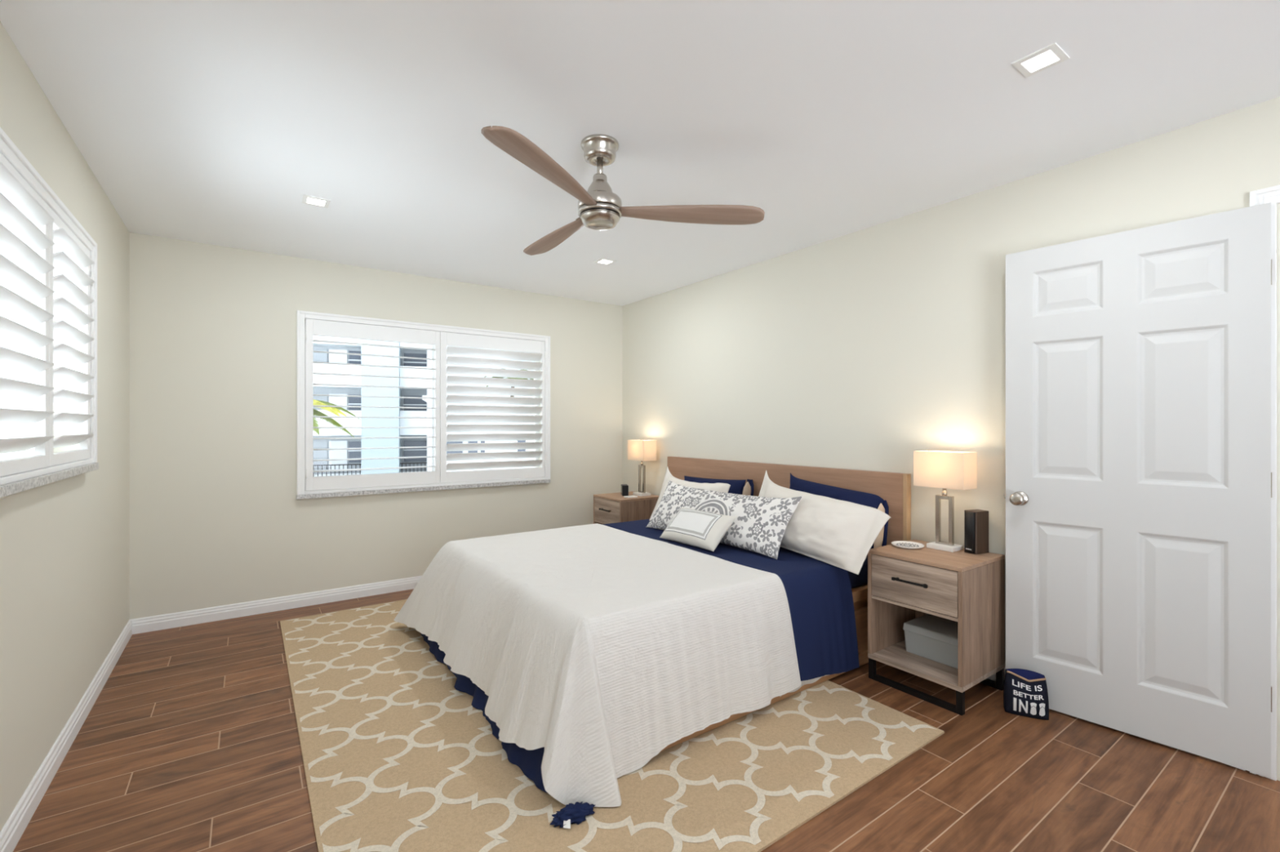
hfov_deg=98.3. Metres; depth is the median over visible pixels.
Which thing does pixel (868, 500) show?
bed pillow
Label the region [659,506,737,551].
cushion
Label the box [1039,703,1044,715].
print
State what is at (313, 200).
recessed light
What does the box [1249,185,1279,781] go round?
trim
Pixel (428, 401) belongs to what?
building
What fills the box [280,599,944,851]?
area rug
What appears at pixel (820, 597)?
blanket
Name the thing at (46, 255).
window
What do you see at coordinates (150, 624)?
baseboard
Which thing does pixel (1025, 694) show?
doorstop
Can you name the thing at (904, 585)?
nightstand
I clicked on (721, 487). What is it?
pillow sham
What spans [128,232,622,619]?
wall
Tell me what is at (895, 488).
platform bed
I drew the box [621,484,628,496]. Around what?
alarm clock
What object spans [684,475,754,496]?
bed pillow
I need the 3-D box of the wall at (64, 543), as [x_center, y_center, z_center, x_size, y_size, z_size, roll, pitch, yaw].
[-1.241,0.048,0.611,0.150,2.440,6.632,0,0,-35]
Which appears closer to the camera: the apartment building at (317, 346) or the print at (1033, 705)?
the print at (1033, 705)
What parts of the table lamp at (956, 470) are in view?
stem, lamp shade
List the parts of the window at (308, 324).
shutter panel, sill, sash, shutter panel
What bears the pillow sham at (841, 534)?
on the blanket
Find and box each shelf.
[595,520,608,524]
[867,640,1004,693]
[871,595,957,622]
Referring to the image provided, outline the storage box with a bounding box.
[902,613,957,668]
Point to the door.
(1138, 496)
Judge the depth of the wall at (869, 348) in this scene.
3.08 m
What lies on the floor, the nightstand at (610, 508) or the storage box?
the nightstand at (610, 508)
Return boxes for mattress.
[781,546,867,588]
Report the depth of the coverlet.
2.27 m
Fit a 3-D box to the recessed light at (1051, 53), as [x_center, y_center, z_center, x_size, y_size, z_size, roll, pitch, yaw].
[1.285,-1.169,1.777,0.120,0.005,0.120,0,0,-35]
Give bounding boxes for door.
[1004,202,1271,777]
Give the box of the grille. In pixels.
[964,511,975,553]
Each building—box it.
[313,335,454,476]
[422,395,533,471]
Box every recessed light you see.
[302,195,330,208]
[593,257,616,265]
[1011,42,1069,77]
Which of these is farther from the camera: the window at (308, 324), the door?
the window at (308, 324)
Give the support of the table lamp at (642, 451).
on the nightstand at (610, 508)
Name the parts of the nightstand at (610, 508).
drawer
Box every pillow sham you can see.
[648,467,730,520]
[758,470,891,574]
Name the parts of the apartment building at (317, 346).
balcony door, balcony door, balcony door, railing, balcony door, balcony door, balcony door, railing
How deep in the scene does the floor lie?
1.99 m
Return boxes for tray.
[623,495,637,497]
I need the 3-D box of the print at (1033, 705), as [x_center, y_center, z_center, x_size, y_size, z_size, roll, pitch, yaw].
[1.697,1.223,2.388,0.023,0.055,0.007,0,0,26]
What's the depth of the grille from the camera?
2.69 m
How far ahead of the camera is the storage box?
2.71 m
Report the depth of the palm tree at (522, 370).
39.17 m
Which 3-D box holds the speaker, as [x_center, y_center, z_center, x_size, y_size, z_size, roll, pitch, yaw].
[1.645,0.520,2.712,0.103,0.205,0.066,0,0,-21]
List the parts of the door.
knob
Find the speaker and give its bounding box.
[964,509,988,554]
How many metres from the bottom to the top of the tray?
0.012 m
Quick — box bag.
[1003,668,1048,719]
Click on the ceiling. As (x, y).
(206, 122)
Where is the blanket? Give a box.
[420,519,859,828]
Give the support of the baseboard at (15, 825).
attached to the wall at (64, 543)
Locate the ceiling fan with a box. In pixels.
[480,125,764,255]
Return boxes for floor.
[13,589,1279,851]
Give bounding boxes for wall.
[0,21,128,831]
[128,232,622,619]
[622,97,1279,781]
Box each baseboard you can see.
[0,620,132,851]
[128,575,422,634]
[987,667,1244,770]
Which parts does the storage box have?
box lid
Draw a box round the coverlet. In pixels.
[393,523,800,807]
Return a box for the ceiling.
[0,0,1279,306]
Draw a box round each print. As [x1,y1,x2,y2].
[1030,702,1036,715]
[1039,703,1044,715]
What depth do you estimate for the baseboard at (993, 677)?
2.71 m
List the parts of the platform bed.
rail, headboard, rail, panel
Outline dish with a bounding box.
[891,541,924,549]
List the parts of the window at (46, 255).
sash, shutter panel, sill, shutter panel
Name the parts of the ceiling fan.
blade, blade, blade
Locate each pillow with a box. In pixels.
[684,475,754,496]
[789,472,888,555]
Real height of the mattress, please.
0.136 m
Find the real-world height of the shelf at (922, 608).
0.015 m
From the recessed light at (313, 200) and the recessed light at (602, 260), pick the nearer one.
the recessed light at (313, 200)
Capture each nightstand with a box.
[593,491,658,524]
[867,539,1004,715]
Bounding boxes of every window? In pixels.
[0,127,98,497]
[295,310,550,499]
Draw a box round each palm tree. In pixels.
[313,400,360,437]
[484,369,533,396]
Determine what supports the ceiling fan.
hanging from the ceiling
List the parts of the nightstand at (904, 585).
handle, drawer, leg frame, leg frame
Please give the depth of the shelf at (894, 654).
2.63 m
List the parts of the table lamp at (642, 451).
lamp shade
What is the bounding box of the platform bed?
[660,456,911,751]
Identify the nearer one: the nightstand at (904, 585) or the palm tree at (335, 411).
the nightstand at (904, 585)
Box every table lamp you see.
[627,440,656,496]
[913,450,977,552]
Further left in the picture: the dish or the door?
the dish

